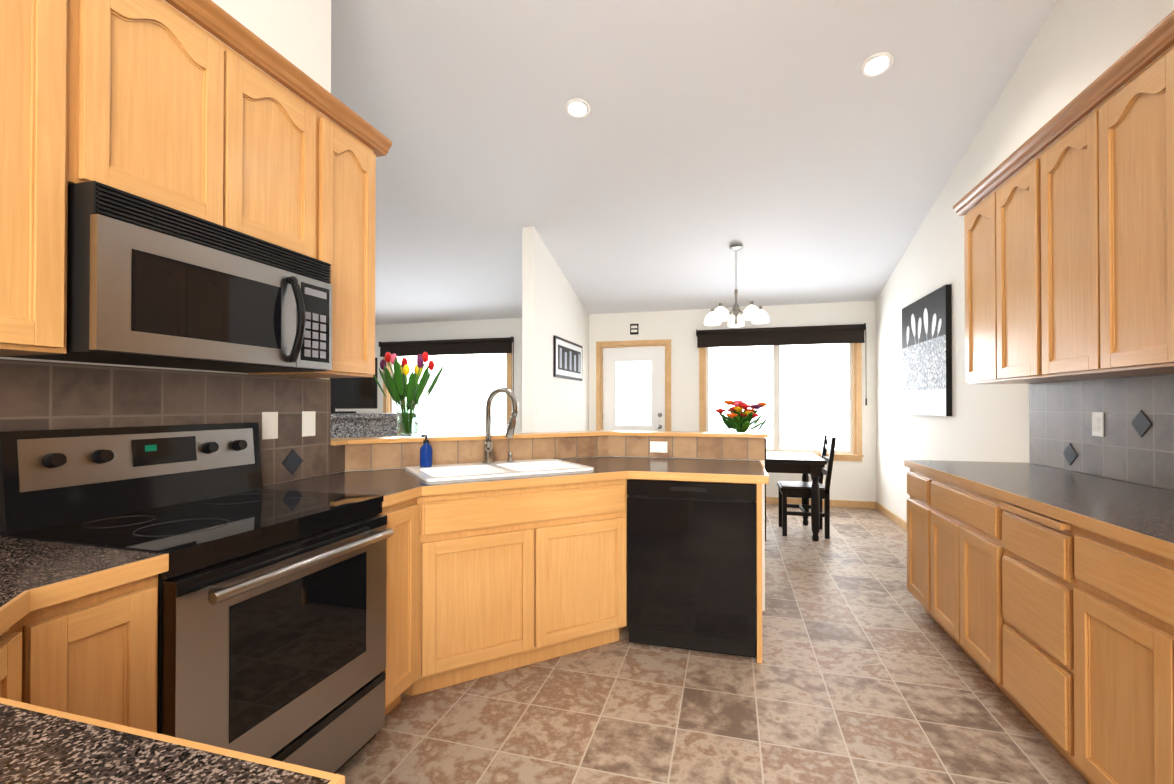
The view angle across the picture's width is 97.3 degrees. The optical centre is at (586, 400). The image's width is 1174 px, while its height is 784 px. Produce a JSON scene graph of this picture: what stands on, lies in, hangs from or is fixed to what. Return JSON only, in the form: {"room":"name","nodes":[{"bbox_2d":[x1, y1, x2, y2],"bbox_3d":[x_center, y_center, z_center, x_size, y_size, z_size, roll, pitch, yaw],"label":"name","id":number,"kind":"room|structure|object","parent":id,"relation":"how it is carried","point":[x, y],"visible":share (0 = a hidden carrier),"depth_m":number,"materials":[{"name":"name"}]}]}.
{"room":"kitchen","nodes":[
{"label":"kitchen","id":0,"kind":"room"},
{"bbox_2d":[0,0,330,484],"bbox_3d":[-1.838,-1.100,0.698,0.120,4.720,3.870,0,0,15],"label":"wall","id":1,"kind":"structure","parent":0,"point":[297,33],"depth_m":2.32,"materials":[{"name":"white paint"}]},
{"bbox_2d":[0,0,119,355],"bbox_3d":[-1.472,-0.666,1.127,0.351,1.100,0.528,0,0,15],"label":"upper cabinet","id":2,"kind":"object","parent":1,"relation":"attached to","point":[60,59],"depth_m":1.21,"materials":[{"name":"brown wood"}]},
{"bbox_2d":[0,359,330,485],"bbox_3d":[-1.578,0.118,1.379,0.013,0.462,2.399,0,0,15],"label":"backsplash","id":3,"kind":"structure","parent":1,"relation":"attached to","point":[291,416],"depth_m":1.83,"materials":[{"name":"tile"}]},
{"bbox_2d":[120,0,251,235],"bbox_3d":[-1.361,-0.875,1.530,0.351,0.675,0.451,0,0,15],"label":"upper cabinet","id":4,"kind":"object","parent":1,"relation":"attached to","point":[162,102],"depth_m":1.53,"materials":[{"name":"brown wood"}]},
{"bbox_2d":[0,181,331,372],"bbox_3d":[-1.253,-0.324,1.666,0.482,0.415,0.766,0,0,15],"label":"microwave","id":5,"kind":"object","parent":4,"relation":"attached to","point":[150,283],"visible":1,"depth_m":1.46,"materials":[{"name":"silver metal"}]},
{"bbox_2d":[252,32,327,261],"bbox_3d":[-1.274,-0.873,1.847,0.351,0.675,0.451,0,0,15],"label":"upper cabinet","id":6,"kind":"object","parent":1,"relation":"attached to","point":[288,132],"depth_m":1.87,"materials":[{"name":"brown wood"}]},
{"bbox_2d":[248,92,383,377],"bbox_3d":[-1.177,-0.658,2.196,0.351,1.100,0.423,0,0,15],"label":"upper cabinet","id":7,"kind":"object","parent":1,"relation":"attached to","point":[349,162],"depth_m":2.20,"materials":[{"name":"brown wood"}]},
{"bbox_2d":[331,430,610,473],"bbox_3d":[-0.637,0.740,2.966,1.289,1.078,1.170,0,0,15],"label":"wall","id":8,"kind":"structure","parent":0,"point":[367,453],"depth_m":2.92,"materials":[{"name":"brown tile"}]},
{"bbox_2d":[373,352,443,437],"bbox_3d":[-0.991,-0.033,2.814,0.350,0.464,0.387,0,0,15],"label":"vase","id":9,"kind":"object","parent":8,"relation":"on","point":[399,389],"visible":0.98,"depth_m":2.78,"materials":[{"name":"clear glass"}]},
{"bbox_2d":[522,226,588,432],"bbox_3d":[-0.313,-0.230,6.210,0.120,3.070,2.120,0,0,15],"label":"wall","id":10,"kind":"structure","parent":0,"point":[552,305],"depth_m":5.58,"materials":[{"name":"white paint"}]},
{"bbox_2d":[554,335,581,380],"bbox_3d":[-0.216,-0.495,6.288,0.022,0.460,1.100,0,0,15],"label":"picture frame","id":11,"kind":"object","parent":10,"relation":"attached to","point":[567,359],"visible":1,"depth_m":6.19,"materials":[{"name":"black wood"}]},
{"bbox_2d":[335,301,875,501],"bbox_3d":[-0.631,0.045,7.457,8.600,2.540,0.120,0,0,15],"label":"wall","id":12,"kind":"structure","parent":0,"point":[853,480],"depth_m":6.86,"materials":[{"name":"white paint"}]},
{"bbox_2d":[379,336,513,435],"bbox_3d":[-2.125,-0.071,7.822,2.255,1.702,0.210,0,0,15],"label":"living room window","id":13,"kind":"structure","parent":12,"relation":"in","point":[484,346],"depth_m":7.74,"materials":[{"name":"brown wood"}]},
{"bbox_2d":[596,339,670,430],"bbox_3d":[0.639,0.245,7.078,1.034,2.131,0.168,0,0,15],"label":"back door","id":14,"kind":"structure","parent":12,"relation":"in","point":[609,354],"depth_m":7.07,"materials":[{"name":"white wood"}]},
{"bbox_2d":[630,324,638,334],"bbox_3d":[0.644,-0.976,7.043,0.115,0.145,0.013,0,0,15],"label":"sign","id":15,"kind":"object","parent":12,"relation":"attached to","point":[634,329],"visible":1,"depth_m":7.04,"materials":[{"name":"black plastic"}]},
{"bbox_2d":[696,323,866,461],"bbox_3d":[2.424,-0.097,6.565,2.015,1.672,0.210,0,0,15],"label":"dining room window","id":16,"kind":"structure","parent":12,"relation":"in","point":[777,337],"depth_m":6.51,"materials":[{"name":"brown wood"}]},
{"bbox_2d":[766,497,874,508],"bbox_3d":[2.303,1.264,6.566,2.437,0.084,0.015,0,0,15],"label":"baseboard","id":17,"kind":"structure","parent":12,"relation":"attached to","point":[769,500],"depth_m":6.34,"materials":[{"name":"brown wood"}]},
{"bbox_2d":[611,431,767,610],"bbox_3d":[0.606,0.743,3.344,1.064,1.078,0.190,0,0,15],"label":"wall","id":18,"kind":"structure","parent":0,"point":[650,444],"depth_m":3.25,"materials":[{"name":"brown tile"}]},
{"bbox_2d":[331,0,1057,324],"bbox_3d":[-1.793,-2.374,3.274,9.200,2.420,9.200,0,0,15],"label":"ceiling","id":19,"kind":"structure","parent":0,"point":[793,151],"depth_m":3.91,"materials":[{"name":"white paint"}]},
{"bbox_2d":[565,98,589,118],"bbox_3d":[-0.067,-2.088,3.697,0.184,0.050,0.179,0,0,15],"label":"recessed light","id":20,"kind":"object","parent":19,"relation":"in","point":[576,108],"visible":1,"depth_m":3.69,"materials":[{"name":"white glass"}]},
{"bbox_2d":[704,245,768,326],"bbox_3d":[1.532,-1.173,5.305,0.651,0.800,0.630,0,0,15],"label":"chandelier","id":21,"kind":"object","parent":19,"relation":"hanging from","point":[752,312],"visible":1,"depth_m":5.23,"materials":[{"name":"white glass"}]},
{"bbox_2d":[860,52,893,77],"bbox_3d":[1.801,-2.085,3.212,0.184,0.050,0.179,0,0,15],"label":"recessed light","id":22,"kind":"object","parent":19,"relation":"in","point":[876,64],"visible":1,"depth_m":3.21,"materials":[{"name":"white glass"}]},
{"bbox_2d":[335,504,1088,783],"bbox_3d":[-1.793,1.341,3.244,9.200,0.120,9.200,0,0,15],"label":"floor","id":23,"kind":"structure","parent":0,"point":[867,670],"depth_m":2.13,"materials":[{"name":"tile"}]},
{"bbox_2d":[0,574,157,732],"bbox_3d":[-1.229,0.825,0.984,0.891,0.874,0.515,0,0,15],"label":"base cabinet","id":24,"kind":"object","parent":23,"relation":"on","point":[94,655],"depth_m":1.05,"materials":[{"name":"brown wood"}]},
{"bbox_2d":[0,536,344,783],"bbox_3d":[-0.997,0.364,0.581,1.553,0.039,1.176,0,0,15],"label":"countertop","id":25,"kind":"structure","parent":24,"relation":"on","point":[40,745],"depth_m":0.53,"materials":[{"name":"stone"}]},
{"bbox_2d":[0,422,393,772],"bbox_3d":[-1.127,0.675,1.621,0.727,1.184,0.760,0,0,15],"label":"range","id":26,"kind":"object","parent":23,"relation":"on","point":[271,624],"visible":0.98,"depth_m":1.50,"materials":[{"name":"silver glass"}]},
{"bbox_2d":[331,413,415,437],"bbox_3d":[-2.698,0.715,5.419,1.680,1.164,0.580,0,0,-23],"label":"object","id":27,"kind":"object","parent":23,"relation":"on","point":[349,425],"visible":0.02,"depth_m":5.32,"materials":[{"name":"grey stone"}]},
{"bbox_2d":[330,358,377,413],"bbox_3d":[-2.698,-0.168,5.426,0.920,0.600,0.220,0,0,-23],"label":"tv","id":28,"kind":"object","parent":27,"relation":"on","point":[353,393],"visible":0.35,"depth_m":5.48,"materials":[{"name":"black plastic"}]},
{"bbox_2d":[377,496,423,715],"bbox_3d":[-1.011,0.834,2.137,0.696,0.874,0.295,0,0,15],"label":"base cabinet","id":29,"kind":"object","parent":23,"relation":"on","point":[405,548],"depth_m":2.06,"materials":[{"name":"brown wood"}]},
{"bbox_2d":[420,479,647,693],"bbox_3d":[-0.474,0.839,2.799,1.379,0.874,1.499,0,0,15],"label":"base cabinet","id":30,"kind":"object","parent":23,"relation":"on","point":[480,584],"depth_m":2.38,"materials":[{"name":"brown wood"}]},
{"bbox_2d":[263,456,768,506],"bbox_3d":[-0.163,0.380,2.623,2.073,0.039,1.680,0,0,15],"label":"countertop","id":31,"kind":"structure","parent":30,"relation":"on","point":[394,486],"depth_m":2.49,"materials":[{"name":"laminate"}]},
{"bbox_2d":[405,458,593,481],"bbox_3d":[-0.462,0.450,2.717,0.860,0.203,0.540,0,-1,-30],"label":"sink","id":32,"kind":"object","parent":31,"relation":"in","point":[448,472],"visible":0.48,"depth_m":2.74,"materials":[{"name":"white ceramic"}]},
{"bbox_2d":[420,434,431,466],"bbox_3d":[-0.854,0.264,2.735,0.064,0.170,0.072,0,0,15],"label":"soap bottle","id":33,"kind":"object","parent":32,"relation":"on","point":[426,454],"visible":1,"depth_m":2.71,"materials":[{"name":"blue plastic"}]},
{"bbox_2d":[482,387,517,463],"bbox_3d":[-0.476,0.137,2.865,0.239,0.425,0.255,0,0,15],"label":"faucet","id":34,"kind":"object","parent":31,"relation":"on","point":[488,452],"visible":1,"depth_m":2.87,"materials":[{"name":"silver metal"}]},
{"bbox_2d":[627,479,755,657],"bbox_3d":[0.595,0.843,2.877,0.630,0.867,0.636,0,0,15],"label":"dishwasher","id":35,"kind":"object","parent":23,"relation":"on","point":[691,565],"visible":0.96,"depth_m":2.58,"materials":[{"name":"black metal"}]},
{"bbox_2d":[765,438,765,540],"bbox_3d":[1.487,0.819,4.982,0.430,0.949,0.490,0,0,15],"label":"chair","id":36,"kind":"object","parent":23,"relation":"on","point":[765,491],"visible":0.08,"depth_m":4.75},
{"bbox_2d":[766,452,826,540],"bbox_3d":[1.515,0.922,5.269,1.580,0.749,0.820,0,0,15],"label":"dining table","id":37,"kind":"object","parent":23,"relation":"on","point":[804,464],"visible":0.44,"depth_m":4.78,"materials":[{"name":"black wood"}]},
{"bbox_2d":[715,400,766,431],"bbox_3d":[1.557,0.268,5.226,0.513,0.555,0.385,0,0,15],"label":"bouquet","id":38,"kind":"object","parent":37,"relation":"on","point":[737,419],"visible":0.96,"depth_m":5.17,"materials":[{"name":"red plant"}]},
{"bbox_2d":[777,435,835,538],"bbox_3d":[2.151,0.820,5.095,0.490,0.949,0.430,0,0,15],"label":"end chair","id":39,"kind":"object","parent":23,"relation":"on","point":[795,489],"visible":0.94,"depth_m":4.94,"materials":[{"name":"black wood"}]},
{"bbox_2d":[907,468,918,600],"bbox_3d":[2.224,0.840,2.883,0.656,0.874,0.463,0,0,15],"label":"base cabinet","id":40,"kind":"object","parent":23,"relation":"on","point":[912,476],"depth_m":3.09,"materials":[{"name":"brown wood"}]},
{"bbox_2d":[904,460,1173,559],"bbox_3d":[1.704,0.367,1.010,0.660,0.039,4.382,0,0,15],"label":"countertop","id":41,"kind":"structure","parent":40,"relation":"on","point":[1140,516],"depth_m":1.94,"materials":[{"name":"laminate"}]},
{"bbox_2d":[919,471,982,670],"bbox_3d":[2.090,0.836,2.400,0.656,0.874,0.833,0,0,15],"label":"base cabinet","id":42,"kind":"object","parent":23,"relation":"on","point":[950,514],"depth_m":2.54,"materials":[{"name":"brown wood"}]},
{"bbox_2d":[983,494,1062,754],"bbox_3d":[1.919,0.831,1.781,0.656,0.874,0.596,0,0,15],"label":"base cabinet","id":43,"kind":"object","parent":23,"relation":"on","point":[1021,657],"depth_m":1.91,"materials":[{"name":"brown wood"}]},
{"bbox_2d":[1059,520,1173,783],"bbox_3d":[1.743,0.826,1.144,0.656,0.874,0.873,0,0,15],"label":"base cabinet","id":44,"kind":"object","parent":23,"relation":"on","point":[1060,633],"depth_m":1.47,"materials":[{"name":"brown wood"}]},
{"bbox_2d":[875,0,1173,521],"bbox_3d":[2.409,-1.088,2.102,0.120,4.720,8.840,0,0,15],"label":"wall","id":45,"kind":"structure","parent":0,"point":[1076,48],"depth_m":3.69,"materials":[{"name":"white paint"}]},
{"bbox_2d":[875,502,906,530],"bbox_3d":[3.050,1.249,4.656,0.014,0.084,3.299,0,0,15],"label":"baseboard","id":46,"kind":"structure","parent":45,"relation":"attached to","point":[896,519],"depth_m":5.61,"materials":[{"name":"brown wood"}]},
{"bbox_2d":[902,284,951,415],"bbox_3d":[3.026,-0.398,4.639,0.042,1.050,1.090,0,0,15],"label":"canvas art","id":47,"kind":"object","parent":45,"relation":"attached to","point":[926,354],"visible":1,"depth_m":4.48},
{"bbox_2d":[957,178,984,383],"bbox_3d":[2.378,-0.652,2.857,0.341,1.100,0.456,0,0,15],"label":"upper cabinet","id":48,"kind":"object","parent":45,"relation":"attached to","point":[972,206],"depth_m":2.99,"materials":[{"name":"brown wood"}]},
{"bbox_2d":[985,146,1045,383],"bbox_3d":[2.279,-0.655,2.500,0.341,1.100,0.529,0,0,15],"label":"upper cabinet","id":49,"kind":"object","parent":45,"relation":"attached to","point":[1005,206],"depth_m":2.66,"materials":[{"name":"brown wood"}]},
{"bbox_2d":[1025,94,1101,381],"bbox_3d":[2.177,-0.658,2.130,0.341,1.100,0.529,0,0,15],"label":"upper cabinet","id":50,"kind":"object","parent":45,"relation":"attached to","point":[1069,252],"depth_m":2.26,"materials":[{"name":"brown wood"}]},
{"bbox_2d":[1029,374,1173,489],"bbox_3d":[2.017,0.115,0.925,0.013,0.462,4.380,0,0,15],"label":"backsplash","id":51,"kind":"structure","parent":45,"relation":"attached to","point":[1121,428],"depth_m":2.40,"materials":[{"name":"tile"}]},
{"bbox_2d":[1081,26,1173,377],"bbox_3d":[2.068,-0.661,1.738,0.341,1.100,0.529,0,0,15],"label":"upper cabinet","id":52,"kind":"object","parent":45,"relation":"attached to","point":[1119,136],"depth_m":1.88,"materials":[{"name":"brown wood"}]},
{"bbox_2d":[1157,10,1173,369],"bbox_3d":[1.966,-0.664,1.369,0.341,1.100,0.529,0,0,15],"label":"upper cabinet","id":53,"kind":"object","parent":45,"relation":"attached to","point":[1165,29],"depth_m":1.68,"materials":[{"name":"brown wood"}]},
{"label":"outside","id":54,"kind":"structure","parent":0,"visible":0},
{"bbox_2d":[394,343,848,449],"bbox_3d":[-0.408,-0.029,8.268,10.600,3.700,0.001,0,0,15],"label":"sky","id":55,"kind":"structure","parent":54,"point":[800,357],"depth_m":7.58,"materials":[{"name":"white"}]}
]}

